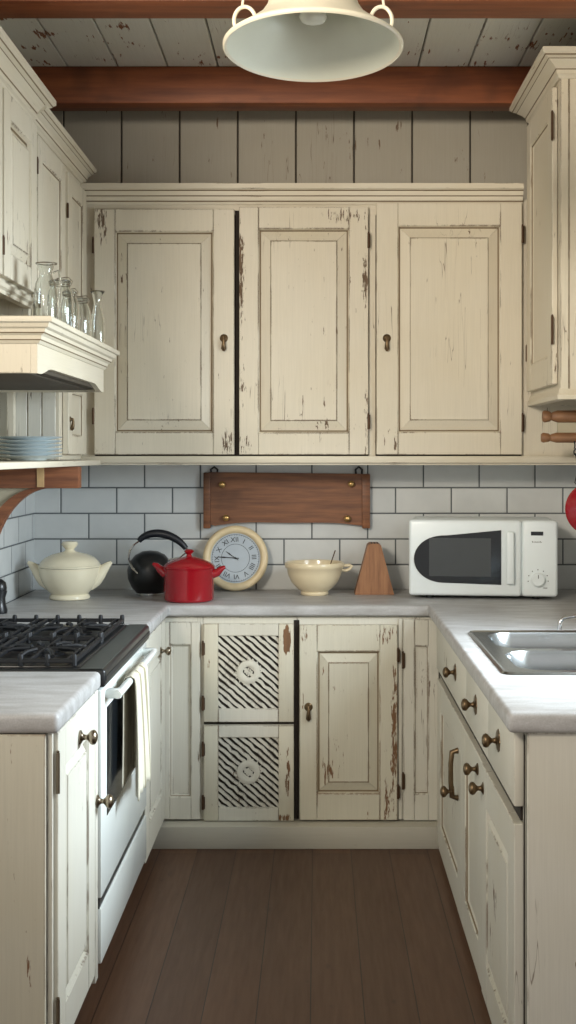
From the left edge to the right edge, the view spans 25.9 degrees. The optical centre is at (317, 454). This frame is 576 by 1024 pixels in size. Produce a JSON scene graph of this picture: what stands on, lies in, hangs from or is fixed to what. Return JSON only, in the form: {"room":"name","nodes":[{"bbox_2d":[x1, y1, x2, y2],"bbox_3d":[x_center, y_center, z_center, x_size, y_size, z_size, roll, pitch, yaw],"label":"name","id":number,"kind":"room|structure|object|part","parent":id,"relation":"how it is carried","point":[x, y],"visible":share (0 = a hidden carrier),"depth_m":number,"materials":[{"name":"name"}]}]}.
{"room":"kitchen","nodes":[
{"label":"kitchen","id":0,"kind":"room"},
{"bbox_2d":[0,493,33,603],"bbox_3d":[-1.259,-0.045,3.910,0.108,3.050,3.020,0,0,0],"label":"wall","id":1,"kind":"structure","parent":0,"point":[17,534],"depth_m":5.03,"materials":[{"name":"white tile"}]},
{"bbox_2d":[0,26,55,308],"bbox_3d":[-1.038,-0.822,3.610,0.347,0.693,1.036,0,0,0],"label":"upper cabinet","id":2,"kind":"object","parent":1,"relation":"attached to","point":[23,94],"visible":1,"depth_m":3.79,"materials":[{"name":"beige paint"}]},
{"bbox_3d":[-0.919,-0.792,3.390,0.023,0.545,0.420,0,0,0],"label":"door","id":3,"kind":"part","parent":2,"relation":"part of","materials":[{"name":"beige paint"}]},
{"bbox_3d":[-0.934,-0.490,3.610,0.036,0.030,0.900,0,0,0],"label":"molding","id":4,"kind":"part","parent":2,"relation":"part of","materials":[{"name":"beige paint"}]},
{"bbox_3d":[-0.919,-0.792,3.830,0.023,0.545,0.420,0,0,0],"label":"door","id":5,"kind":"part","parent":2,"relation":"part of","materials":[{"name":"beige paint"}]},
{"bbox_3d":[-1.034,-1.125,3.610,0.339,0.086,1.036,0,0,0],"label":"crown molding","id":6,"kind":"part","parent":2,"relation":"part of","materials":[{"name":"beige paint"}]},
{"bbox_2d":[0,105,75,459],"bbox_3d":[-1.046,-0.559,4.310,0.329,1.155,0.496,0,0,0],"label":"upper cabinet","id":7,"kind":"object","parent":1,"relation":"attached to","point":[21,413],"visible":0.43,"depth_m":4.46,"materials":[{"name":"beige paint"}]},
{"bbox_3d":[-0.927,-0.725,4.315,0.023,0.650,0.446,0,0,0],"label":"door","id":8,"kind":"part","parent":7,"relation":"part of","materials":[{"name":"beige paint"}]},
{"bbox_3d":[-0.916,-1.106,4.310,0.068,0.062,0.496,0,0,0],"label":"crown molding","id":9,"kind":"part","parent":7,"relation":"part of","materials":[{"name":"beige paint"}]},
{"bbox_2d":[0,460,100,533],"bbox_3d":[-1.030,0.230,4.095,0.362,0.420,1.690,0,0,0],"label":"wall shelf","id":10,"kind":"object","parent":1,"relation":"attached to","point":[18,479],"visible":0.98,"depth_m":4.43,"materials":[{"name":"beige paint"}]},
{"bbox_3d":[-1.103,0.279,4.459,0.215,0.322,0.014,0,0,0],"label":"gusset panel","id":11,"kind":"part","parent":10,"relation":"part of","materials":[{"name":"beige paint"}]},
{"bbox_2d":[0,455,61,460],"bbox_3d":[-0.985,0.010,4.259,0.228,0.018,0.228,0,0,0],"label":"dinner plate","id":12,"kind":"object","parent":10,"relation":"on","point":[12,457],"visible":1,"depth_m":4.19,"materials":[{"name":"ceramic"}]},
{"bbox_2d":[0,452,61,454],"bbox_3d":[-0.985,-0.003,4.259,0.228,0.018,0.228,0,0,0],"label":"dinner plate","id":13,"kind":"object","parent":12,"relation":"on","point":[6,453],"visible":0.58,"depth_m":4.18,"materials":[{"name":"ceramic"}]},
{"bbox_2d":[0,448,62,451],"bbox_3d":[-0.985,-0.015,4.260,0.228,0.018,0.228,0,0,0],"label":"dinner plate","id":14,"kind":"object","parent":13,"relation":"on","point":[5,449],"visible":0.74,"depth_m":4.18,"materials":[{"name":"ceramic"}]},
{"bbox_2d":[0,444,62,447],"bbox_3d":[-0.986,-0.028,4.260,0.228,0.018,0.228,0,0,0],"label":"dinner plate","id":15,"kind":"object","parent":14,"relation":"on","point":[3,445],"visible":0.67,"depth_m":4.18,"materials":[{"name":"ceramic"}]},
{"bbox_2d":[0,440,61,443],"bbox_3d":[-0.986,-0.041,4.260,0.228,0.018,0.228,0,0,0],"label":"dinner plate","id":16,"kind":"object","parent":15,"relation":"on","point":[2,441],"visible":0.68,"depth_m":4.18,"materials":[{"name":"ceramic"}]},
{"bbox_2d":[0,436,61,439],"bbox_3d":[-0.986,-0.054,4.259,0.228,0.018,0.228,0,0,0],"label":"dinner plate","id":17,"kind":"object","parent":16,"relation":"on","point":[1,437],"visible":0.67,"depth_m":4.18,"materials":[{"name":"ceramic"}]},
{"bbox_3d":[-1.030,0.080,4.460,0.362,0.077,0.060,0,0,0],"label":"bracket arm","id":18,"kind":"part","parent":10,"relation":"part of","materials":[{"name":"brown wood"}]},
{"bbox_2d":[0,316,119,391],"bbox_3d":[-0.961,-0.297,3.908,0.501,0.150,1.145,0,0,0],"label":"range hood","id":19,"kind":"object","parent":1,"relation":"attached to","point":[38,353],"visible":1,"depth_m":3.62,"materials":[{"name":"beige paint"}]},
{"bbox_2d":[33,262,61,318],"bbox_3d":[-0.815,-0.473,3.740,0.072,0.202,0.072,0,0,45],"label":"glass jug","id":20,"kind":"object","parent":19,"relation":"on","point":[45,297],"visible":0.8,"depth_m":3.71,"materials":[{"name":"clear glass"}]},
{"bbox_3d":[-0.781,-0.513,3.740,0.028,0.083,0.007,0,0,0],"label":"handle","id":21,"kind":"part","parent":20,"relation":"part of","materials":[{"name":"clear glass"}]},
{"bbox_3d":[-0.995,-0.271,3.908,0.433,0.098,1.045,0,0,0],"label":"panel","id":22,"kind":"part","parent":19,"relation":"part of","materials":[{"name":"beige paint"}]},
{"bbox_3d":[-0.966,-0.329,3.908,0.491,0.054,1.125,0,0,0],"label":"cornice","id":23,"kind":"part","parent":19,"relation":"part of","materials":[{"name":"beige paint"}]},
{"bbox_2d":[0,316,119,355],"bbox_3d":[-0.961,-0.364,3.908,0.501,0.016,1.145,0,0,0],"label":"shelf","id":24,"kind":"object","parent":19,"relation":"attached to","point":[51,324],"depth_m":3.46,"materials":[{"name":"beige paint"}]},
{"bbox_2d":[54,277,73,326],"bbox_3d":[-0.795,-0.461,3.860,0.080,0.178,0.080,0,0,0],"label":"glass jar","id":25,"kind":"object","parent":19,"relation":"on","point":[65,299],"visible":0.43,"depth_m":3.83,"materials":[{"name":"clear glass"}]},
{"bbox_2d":[70,288,78,329],"bbox_3d":[-0.790,-0.452,3.980,0.056,0.159,0.056,0,0,0],"label":"glass jar","id":26,"kind":"object","parent":19,"relation":"on","point":[76,306],"visible":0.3,"depth_m":3.97,"materials":[{"name":"clear glass"}]},
{"bbox_2d":[76,295,90,335],"bbox_3d":[-0.785,-0.449,4.120,0.072,0.153,0.072,0,0,0],"label":"glass jar","id":27,"kind":"object","parent":19,"relation":"on","point":[84,309],"visible":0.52,"depth_m":4.09,"materials":[{"name":"clear glass"}]},
{"bbox_2d":[90,290,104,343],"bbox_3d":[-0.752,-0.466,4.260,0.052,0.187,0.052,0,0,0],"label":"glass carafe","id":28,"kind":"object","parent":19,"relation":"on","point":[97,318],"visible":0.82,"depth_m":4.24,"materials":[{"name":"clear glass"}]},
{"bbox_2d":[60,144,96,459],"bbox_3d":[-1.046,-0.559,4.772,0.329,1.155,0.425,0,0,0],"label":"upper cabinet","id":29,"kind":"object","parent":1,"relation":"attached to","point":[79,168],"visible":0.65,"depth_m":4.75,"materials":[{"name":"beige paint"}]},
{"bbox_3d":[-0.910,-0.118,4.620,0.021,0.057,0.029,0,0,0],"label":"drop handle","id":30,"kind":"part","parent":29,"relation":"part of","materials":[{"name":"gold metal"}]},
{"bbox_3d":[-0.927,-0.152,4.768,0.023,0.300,0.355,0,0,0],"label":"door","id":31,"kind":"part","parent":29,"relation":"part of","materials":[{"name":"beige paint"}]},
{"bbox_3d":[-0.927,-0.680,4.768,0.023,0.720,0.355,0,0,0],"label":"door","id":32,"kind":"part","parent":29,"relation":"part of","materials":[{"name":"beige paint"}]},
{"bbox_3d":[-0.916,-1.106,4.770,0.068,0.062,0.420,0,0,0],"label":"crown molding","id":33,"kind":"part","parent":29,"relation":"part of","materials":[{"name":"beige paint"}]},
{"bbox_2d":[74,849,491,1023],"bbox_3d":[0.000,1.510,1.910,6.400,0.060,7.020,0,0,0],"label":"floor","id":34,"kind":"structure","parent":0,"point":[201,936],"depth_m":3.77,"materials":[{"name":"brown wood"}]},
{"bbox_2d":[0,690,113,1023],"bbox_3d":[-0.870,1.049,3.029,0.667,0.862,0.538,0,0,0],"label":"base cabinet","id":35,"kind":"object","parent":34,"relation":"on","point":[50,800],"visible":0.95,"depth_m":2.78,"materials":[{"name":"white paint"}]},
{"bbox_2d":[0,672,99,732],"bbox_3d":[-0.887,0.593,3.027,0.631,0.046,0.545,0,0,0],"label":"countertop","id":36,"kind":"structure","parent":35,"relation":"on","point":[30,702],"depth_m":2.95,"materials":[{"name":"white stone"}]},
{"bbox_3d":[-0.591,0.988,3.022,0.021,0.735,0.460,0,0,0],"label":"door","id":37,"kind":"part","parent":35,"relation":"part of","materials":[{"name":"white paint"}]},
{"bbox_3d":[-0.558,0.687,3.042,0.044,0.037,0.037,0,0,0],"label":"knob","id":38,"kind":"part","parent":35,"relation":"part of","materials":[{"name":"silver metal"}]},
{"bbox_3d":[-0.558,0.908,3.278,0.044,0.037,0.037,0,0,0],"label":"knob","id":39,"kind":"part","parent":35,"relation":"part of","materials":[{"name":"silver metal"}]},
{"bbox_2d":[0,615,156,963],"bbox_3d":[-0.865,1.006,3.752,0.676,0.949,0.880,0,0,0],"label":"stove","id":40,"kind":"object","parent":34,"relation":"on","point":[110,650],"visible":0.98,"depth_m":3.58,"materials":[{"name":"white metal"}]},
{"bbox_3d":[-0.772,0.562,3.542,0.110,0.010,0.110,0,0,0],"label":"burner","id":41,"kind":"part","parent":40,"relation":"part of","materials":[{"name":"metal"}]},
{"bbox_3d":[-0.772,0.562,3.962,0.110,0.010,0.110,0,0,0],"label":"burner","id":42,"kind":"part","parent":40,"relation":"part of","materials":[{"name":"metal"}]},
{"bbox_2d":[0,624,149,686],"bbox_3d":[-0.883,0.591,3.751,0.640,0.054,0.874,0,0,0],"label":"cooktop","id":43,"kind":"object","parent":40,"relation":"in","point":[108,655],"depth_m":3.64,"materials":[{"name":"black metal"}]},
{"bbox_3d":[-0.588,1.263,3.751,0.028,0.178,0.870,0,0,0],"label":"storage drawer","id":44,"kind":"part","parent":40,"relation":"part of","materials":[{"name":"white metal"}]},
{"bbox_2d":[97,642,156,897],"bbox_3d":[-0.865,1.049,3.752,0.676,0.862,0.880,0,0,0],"label":"oven","id":45,"kind":"object","parent":40,"relation":"in","point":[121,827],"depth_m":3.56,"materials":[{"name":"white metal"}]},
{"bbox_2d":[122,661,150,800],"bbox_3d":[-0.529,0.808,3.687,0.055,0.360,0.300,0,0,0],"label":"dish towel","id":46,"kind":"object","parent":40,"relation":"hanging from","point":[136,747],"visible":0.96,"depth_m":3.65,"materials":[{"name":"fabric"}]},
{"bbox_2d":[144,619,170,862],"bbox_3d":[-0.873,1.049,4.487,0.661,0.862,0.555,0,0,0],"label":"base cabinet","id":47,"kind":"object","parent":34,"relation":"on","point":[155,788],"visible":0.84,"depth_m":4.51,"materials":[{"name":"white paint"}]},
{"bbox_3d":[-0.562,0.725,4.622,0.040,0.033,0.033,0,0,0],"label":"knob","id":48,"kind":"part","parent":47,"relation":"part of","materials":[{"name":"silver metal"}]},
{"bbox_2d":[164,617,202,818],"bbox_3d":[-0.520,1.049,5.035,0.163,0.862,0.551,0,0,0],"label":"base cabinet","id":49,"kind":"object","parent":34,"relation":"on","point":[183,635],"visible":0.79,"depth_m":4.76,"materials":[{"name":"white paint"}]},
{"bbox_2d":[202,617,296,820],"bbox_3d":[-0.262,1.049,5.029,0.362,0.862,0.562,0,0,0],"label":"base cabinet","id":50,"kind":"object","parent":34,"relation":"on","point":[249,698],"visible":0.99,"depth_m":4.76,"materials":[{"name":"white paint"}]},
{"bbox_3d":[-0.265,1.208,4.766,0.230,0.267,0.008,0,0,0],"label":"lattice panel","id":51,"kind":"part","parent":50,"relation":"part of","materials":[{"name":"white paint"}]},
{"bbox_3d":[-0.265,0.827,4.766,0.230,0.278,0.008,0,0,0],"label":"lattice panel","id":52,"kind":"part","parent":50,"relation":"part of","materials":[{"name":"white paint"}]},
{"bbox_3d":[-0.264,1.211,4.765,0.343,0.362,0.020,0,0,0],"label":"door","id":53,"kind":"part","parent":50,"relation":"part of","materials":[{"name":"white paint"}]},
{"bbox_3d":[-0.264,0.830,4.765,0.343,0.373,0.020,0,0,0],"label":"door","id":54,"kind":"part","parent":50,"relation":"part of","materials":[{"name":"white paint"}]},
{"bbox_2d":[152,819,438,848],"bbox_3d":[-0.097,1.438,4.745,1.126,0.085,0.110,0,0,0],"label":"baseboard","id":55,"kind":"structure","parent":34,"relation":"on","point":[173,833],"depth_m":4.69,"materials":[{"name":"white paint"}]},
{"bbox_2d":[297,617,401,819],"bbox_3d":[0.121,1.049,5.020,0.400,0.862,0.581,0,0,0],"label":"base cabinet","id":56,"kind":"object","parent":34,"relation":"on","point":[349,669],"visible":0.97,"depth_m":4.75,"materials":[{"name":"white paint"}]},
{"bbox_3d":[-0.036,0.975,4.742,0.036,0.071,0.026,0,0,0],"label":"drop handle","id":57,"kind":"part","parent":56,"relation":"part of","materials":[{"name":"gold metal"}]},
{"bbox_2d":[402,617,438,819],"bbox_3d":[0.391,1.049,5.029,0.146,0.862,0.562,0,0,0],"label":"base cabinet","id":58,"kind":"object","parent":34,"relation":"on","point":[420,673],"visible":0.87,"depth_m":4.76,"materials":[{"name":"white paint"}]},
{"bbox_2d":[437,628,575,1023],"bbox_3d":[0.763,1.049,3.775,0.754,0.862,1.981,0,0,0],"label":"base cabinet","id":59,"kind":"object","parent":34,"relation":"on","point":[506,800],"visible":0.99,"depth_m":2.95,"materials":[{"name":"white paint"}]},
{"bbox_2d":[0,590,575,732],"bbox_3d":[-0.032,0.593,4.035,2.343,0.046,2.550,0,0,0],"label":"countertop","id":60,"kind":"structure","parent":59,"relation":"on","point":[523,703],"depth_m":4.55,"materials":[{"name":"white stone"}]},
{"bbox_2d":[0,579,7,613],"bbox_3d":[-1.150,0.507,4.500,0.064,0.124,0.064,0,0,0],"label":"pepper mill","id":61,"kind":"object","parent":60,"relation":"on","point":[3,587],"visible":1,"depth_m":4.48,"materials":[{"name":"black metal"}]},
{"bbox_2d":[27,541,111,600],"bbox_3d":[-0.983,0.454,4.950,0.248,0.230,0.248,0,0,44],"label":"casserole dish","id":62,"kind":"object","parent":60,"relation":"on","point":[69,574],"visible":1,"depth_m":4.87,"materials":[{"name":"beige ceramic"}]},
{"bbox_3d":[-0.983,0.390,4.950,0.248,0.102,0.248,0,0,0],"label":"lid","id":63,"kind":"part","parent":62,"relation":"part of","materials":[{"name":"beige ceramic"}]},
{"bbox_3d":[-0.983,0.494,4.950,0.244,0.150,0.242,0,0,45],"label":"dish","id":64,"kind":"part","parent":62,"relation":"part of","materials":[{"name":"beige ceramic"}]},
{"bbox_2d":[127,529,187,595],"bbox_3d":[-0.667,0.436,5.089,0.233,0.266,0.227,0,0,39],"label":"kettle","id":65,"kind":"object","parent":60,"relation":"on","point":[144,579],"visible":0.93,"depth_m":5.04,"materials":[{"name":"black metal"}]},
{"bbox_3d":[-0.634,0.346,5.100,0.209,0.085,0.034,0,0,0],"label":"handle","id":66,"kind":"part","parent":65,"relation":"part of","materials":[{"name":"black plastic"}]},
{"bbox_2d":[152,549,225,602],"bbox_3d":[-0.504,0.468,4.885,0.222,0.202,0.204,0,0,42],"label":"saucepan","id":67,"kind":"object","parent":60,"relation":"on","point":[187,579],"visible":1,"depth_m":4.81,"materials":[{"name":"red metal"}]},
{"bbox_3d":[-0.504,0.403,4.885,0.204,0.072,0.204,0,0,0],"label":"lid","id":68,"kind":"part","parent":67,"relation":"part of","materials":[{"name":"red metal"}]},
{"bbox_2d":[203,526,267,590],"bbox_3d":[-0.346,0.433,5.244,0.274,0.272,0.070,0,0,3],"label":"clock","id":69,"kind":"object","parent":60,"relation":"on","point":[243,553],"visible":0.87,"depth_m":5.24,"materials":[{"name":"beige plastic"}]},
{"bbox_2d":[285,559,352,595],"bbox_3d":[-0.014,0.502,5.100,0.244,0.133,0.244,0,0,42],"label":"mixing bowl","id":70,"kind":"object","parent":60,"relation":"on","point":[312,577],"visible":1,"depth_m":5.02,"materials":[{"name":"beige ceramic"}]},
{"bbox_3d":[0.120,0.460,5.100,0.049,0.035,0.021,0,0,0],"label":"handle","id":71,"kind":"part","parent":70,"relation":"part of","materials":[{"name":"beige ceramic"}]},
{"bbox_2d":[354,542,393,594],"bbox_3d":[0.230,0.465,5.145,0.160,0.208,0.110,0,0,0],"label":"knife block","id":72,"kind":"object","parent":60,"relation":"on","point":[373,577],"visible":1,"depth_m":5.09,"materials":[{"name":"brown wood"}]},
{"bbox_2d":[409,516,557,598],"bbox_3d":[0.663,0.411,5.051,0.585,0.315,0.296,0,0,6],"label":"microwave oven","id":73,"kind":"object","parent":60,"relation":"on","point":[449,555],"visible":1,"depth_m":4.93,"materials":[{"name":"white plastic"}]},
{"bbox_3d":[0.582,0.406,4.953,0.442,0.301,0.030,0,0,6],"label":"door","id":74,"kind":"part","parent":73,"relation":"part of","materials":[{"name":"white plastic"}]},
{"bbox_3d":[0.755,0.404,4.907,0.030,0.207,0.029,0,0,6],"label":"door handle","id":75,"kind":"part","parent":73,"relation":"part of","materials":[{"name":"white plastic"}]},
{"bbox_3d":[0.873,0.406,4.920,0.138,0.301,0.030,0,0,6],"label":"control panel","id":76,"kind":"part","parent":73,"relation":"part of","materials":[{"name":"white plastic"}]},
{"bbox_2d":[468,630,575,674],"bbox_3d":[0.732,0.642,3.627,0.507,0.159,0.785,0,0,0],"label":"sink","id":77,"kind":"object","parent":60,"relation":"in","point":[513,652],"visible":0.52,"depth_m":3.62,"materials":[{"name":"silver metal"}]},
{"bbox_3d":[0.738,0.644,3.820,0.415,0.156,0.330,0,0,0],"label":"bowl","id":78,"kind":"part","parent":77,"relation":"part of","materials":[{"name":"silver metal"}]},
{"bbox_3d":[0.738,0.644,3.450,0.415,0.156,0.330,0,0,0],"label":"bowl","id":79,"kind":"part","parent":77,"relation":"part of","materials":[{"name":"silver metal"}]},
{"bbox_2d":[557,614,575,629],"bbox_3d":[0.912,0.529,3.844,0.348,0.079,0.089,0,0,0],"label":"faucet","id":80,"kind":"object","parent":60,"relation":"on","point":[559,625],"visible":1,"depth_m":3.86,"materials":[{"name":"silver metal"}]},
{"bbox_3d":[0.408,1.065,3.955,0.044,0.037,0.037,0,0,0],"label":"knob","id":81,"kind":"part","parent":59,"relation":"part of","materials":[{"name":"gold metal"}]},
{"bbox_3d":[0.421,0.699,4.020,0.042,0.035,0.035,0,0,0],"label":"knob","id":82,"kind":"part","parent":59,"relation":"part of","materials":[{"name":"gold metal"}]},
{"bbox_3d":[0.454,0.709,4.195,0.024,0.170,0.930,0,0,0],"label":"drawer","id":83,"kind":"part","parent":59,"relation":"part of","materials":[{"name":"white paint"}]},
{"bbox_3d":[0.455,1.141,4.260,0.021,0.618,0.790,0,0,0],"label":"door","id":84,"kind":"part","parent":59,"relation":"part of","materials":[{"name":"white paint"}]},
{"bbox_3d":[0.429,1.010,3.955,0.034,0.169,0.020,0,0,0],"label":"bar handle","id":85,"kind":"part","parent":59,"relation":"part of","materials":[{"name":"gold metal"}]},
{"bbox_3d":[0.440,0.699,4.020,0.006,0.057,0.058,0,0,0],"label":"rosette plate","id":86,"kind":"part","parent":59,"relation":"part of","materials":[{"name":"gold metal"}]},
{"bbox_3d":[0.421,0.699,3.500,0.042,0.035,0.035,0,0,0],"label":"knob","id":87,"kind":"part","parent":59,"relation":"part of","materials":[{"name":"gold metal"}]},
{"bbox_3d":[0.423,0.872,3.470,0.042,0.035,0.035,0,0,0],"label":"knob","id":88,"kind":"part","parent":59,"relation":"part of","materials":[{"name":"gold metal"}]},
{"bbox_3d":[0.440,0.699,3.500,0.006,0.057,0.058,0,0,0],"label":"rosette plate","id":89,"kind":"part","parent":59,"relation":"part of","materials":[{"name":"gold metal"}]},
{"bbox_3d":[0.455,1.141,3.622,0.021,0.618,0.480,0,0,0],"label":"door","id":90,"kind":"part","parent":59,"relation":"part of","materials":[{"name":"white paint"}]},
{"bbox_3d":[0.423,0.892,3.345,0.042,0.035,0.035,0,0,0],"label":"knob","id":91,"kind":"part","parent":59,"relation":"part of","materials":[{"name":"gold metal"}]},
{"bbox_3d":[0.454,0.709,3.489,0.024,0.170,0.478,0,0,0],"label":"drawer","id":92,"kind":"part","parent":59,"relation":"part of","materials":[{"name":"white paint"}]},
{"bbox_3d":[0.421,0.699,3.060,0.042,0.035,0.035,0,0,0],"label":"knob","id":93,"kind":"part","parent":59,"relation":"part of","materials":[{"name":"gold metal"}]},
{"bbox_3d":[0.440,0.699,3.060,0.006,0.057,0.058,0,0,0],"label":"rosette plate","id":94,"kind":"part","parent":59,"relation":"part of","materials":[{"name":"gold metal"}]},
{"bbox_3d":[0.454,1.141,3.099,0.023,0.618,0.560,0,0,0],"label":"door","id":95,"kind":"part","parent":59,"relation":"part of","materials":[{"name":"white paint"}]},
{"bbox_3d":[0.454,0.709,3.034,0.024,0.170,0.428,0,0,0],"label":"drawer","id":96,"kind":"part","parent":59,"relation":"part of","materials":[{"name":"white paint"}]},
{"bbox_2d":[0,18,575,65],"bbox_3d":[0.000,-1.590,1.910,6.400,0.080,7.020,0,0,0],"label":"ceiling","id":97,"kind":"structure","parent":0,"point":[41,41],"depth_m":4.66,"materials":[{"name":"paint"}]},
{"bbox_2d":[31,66,531,110],"bbox_3d":[-0.032,-1.476,5.040,2.363,0.148,0.120,0,0,0],"label":"ceiling beam","id":98,"kind":"structure","parent":97,"relation":"attached to","point":[73,88],"depth_m":4.98,"materials":[{"name":"brown wood"}]},
{"bbox_2d":[0,0,575,17],"bbox_3d":[-0.032,-1.476,3.940,2.363,0.148,0.160,0,0,0],"label":"ceiling beam","id":99,"kind":"structure","parent":97,"relation":"attached to","point":[8,8],"depth_m":3.92,"materials":[{"name":"brown wood"}]},
{"bbox_2d":[223,0,402,81],"bbox_3d":[-0.011,-1.216,2.800,0.404,0.644,0.403,0,0,-7],"label":"pendant lamp","id":100,"kind":"object","parent":97,"relation":"hanging from","point":[289,40],"visible":1,"depth_m":2.89,"materials":[{"name":"white ceramic"}]},
{"bbox_3d":[-0.163,-0.971,2.784,0.056,0.065,0.009,0,-4,0],"label":"loop handle","id":101,"kind":"part","parent":100,"relation":"part of","materials":[{"name":"white ceramic"}]},
{"bbox_3d":[-0.011,-1.001,2.807,0.062,0.066,0.062,0,-4,0],"label":"light bulb","id":102,"kind":"part","parent":100,"relation":"part of","materials":[{"name":"white glass"}]},
{"bbox_3d":[0.141,-0.971,2.784,0.056,0.065,0.009,0,-4,0],"label":"loop handle","id":103,"kind":"part","parent":100,"relation":"part of","materials":[{"name":"white ceramic"}]},
{"bbox_2d":[34,111,575,678],"bbox_3d":[0.000,-0.045,5.363,2.600,3.050,0.114,0,0,0],"label":"wall","id":104,"kind":"structure","parent":0,"point":[113,505],"depth_m":5.31,"materials":[{"name":"white tile"}]},
{"bbox_2d":[203,466,369,527],"bbox_3d":[-0.132,0.178,5.282,0.704,0.264,0.049,0,0,0],"label":"wooden plaque","id":105,"kind":"object","parent":104,"relation":"attached to","point":[228,497],"visible":1,"depth_m":5.28,"materials":[{"name":"brown wood"}]},
{"bbox_3d":[-0.404,0.125,5.269,0.028,0.028,0.025,0,0,0],"label":"brass knob","id":106,"kind":"part","parent":105,"relation":"part of","materials":[{"name":"gold metal"}]},
{"bbox_3d":[-0.388,0.265,5.269,0.028,0.028,0.025,0,0,0],"label":"brass knob","id":107,"kind":"part","parent":105,"relation":"part of","materials":[{"name":"gold metal"}]},
{"bbox_3d":[0.124,0.268,5.269,0.028,0.028,0.025,0,0,0],"label":"brass knob","id":108,"kind":"part","parent":105,"relation":"part of","materials":[{"name":"gold metal"}]},
{"bbox_3d":[0.140,0.122,5.269,0.028,0.028,0.025,0,0,0],"label":"brass knob","id":109,"kind":"part","parent":105,"relation":"part of","materials":[{"name":"gold metal"}]},
{"bbox_2d":[80,183,575,464],"bbox_3d":[0.104,-0.518,5.124,2.088,1.116,0.360,0,0,0],"label":"upper cabinet","id":110,"kind":"object","parent":104,"relation":"attached to","point":[248,323],"visible":1,"depth_m":4.97,"materials":[{"name":"beige paint"}]},
{"bbox_3d":[-0.612,-0.490,4.978,0.557,0.976,0.023,0,0,0],"label":"door","id":111,"kind":"part","parent":110,"relation":"part of","materials":[{"name":"beige paint"}]},
{"bbox_3d":[-0.374,-0.447,4.957,0.036,0.071,0.026,0,0,0],"label":"drop handle","id":112,"kind":"part","parent":110,"relation":"part of","materials":[{"name":"gold metal"}]},
{"bbox_3d":[-0.062,-1.037,4.973,1.755,0.078,0.054,0,0,0],"label":"crown molding","id":113,"kind":"part","parent":110,"relation":"part of","materials":[{"name":"beige paint"}]},
{"bbox_3d":[-0.057,-0.494,4.978,0.513,0.984,0.023,0,0,0],"label":"door","id":114,"kind":"part","parent":110,"relation":"part of","materials":[{"name":"beige paint"}]},
{"bbox_3d":[0.104,0.022,4.982,2.088,0.036,0.055,0,0,0],"label":"rail","id":115,"kind":"part","parent":110,"relation":"part of","materials":[{"name":"beige paint"}]},
{"bbox_3d":[0.274,-0.447,4.957,0.036,0.071,0.026,0,0,0],"label":"drop handle","id":116,"kind":"part","parent":110,"relation":"part of","materials":[{"name":"gold metal"}]},
{"bbox_3d":[0.521,-0.501,4.978,0.578,0.998,0.023,0,0,0],"label":"door","id":117,"kind":"part","parent":110,"relation":"part of","materials":[{"name":"beige paint"}]},
{"bbox_3d":[1.196,-0.045,3.910,0.108,3.050,3.020,0,0,0],"label":"wall","id":118,"kind":"structure","parent":0,"visible":0},
{"bbox_2d":[509,46,575,405],"bbox_3d":[0.961,-0.800,4.673,0.375,1.210,0.755,0,0,0],"label":"upper cabinet","id":119,"kind":"object","parent":118,"relation":"attached to","point":[546,98],"visible":1,"depth_m":4.42,"materials":[{"name":"beige paint"}]},
{"bbox_3d":[0.837,-0.775,4.680,0.021,1.050,0.530,0,0,0],"label":"door","id":120,"kind":"part","parent":119,"relation":"part of","materials":[{"name":"beige paint"}]},
{"bbox_3d":[0.961,-1.360,4.673,0.375,0.090,0.755,0,0,0],"label":"crown molding","id":121,"kind":"part","parent":119,"relation":"part of","materials":[{"name":"beige paint"}]},
{"bbox_3d":[0.991,-0.213,4.673,0.314,0.037,0.633,0,0,0],"label":"molding","id":122,"kind":"part","parent":119,"relation":"part of","materials":[{"name":"beige paint"}]},
{"bbox_2d":[541,410,575,448],"bbox_3d":[0.992,-0.104,4.710,0.308,0.162,0.080,0,0,0],"label":"rack","id":123,"kind":"object","parent":118,"relation":"attached to","point":[565,419],"visible":1,"depth_m":4.68,"materials":[{"name":"brown wood"}]},
{"bbox_3d":[0.984,-0.065,4.700,0.292,0.038,0.038,0,0,0],"label":"rail","id":124,"kind":"part","parent":123,"relation":"part of","materials":[{"name":"brown wood"}]},
{"bbox_3d":[0.987,-0.145,4.700,0.287,0.046,0.046,0,0,0],"label":"rail","id":125,"kind":"part","parent":123,"relation":"part of","materials":[{"name":"brown wood"}]},
{"bbox_2d":[565,448,575,529],"bbox_3d":[1.030,0.138,4.671,0.200,0.330,0.072,0,0,0],"label":"frying pan","id":126,"kind":"object","parent":123,"relation":"hanging from","point":[570,506],"visible":1,"depth_m":4.69,"materials":[{"name":"red metal"}]}
]}

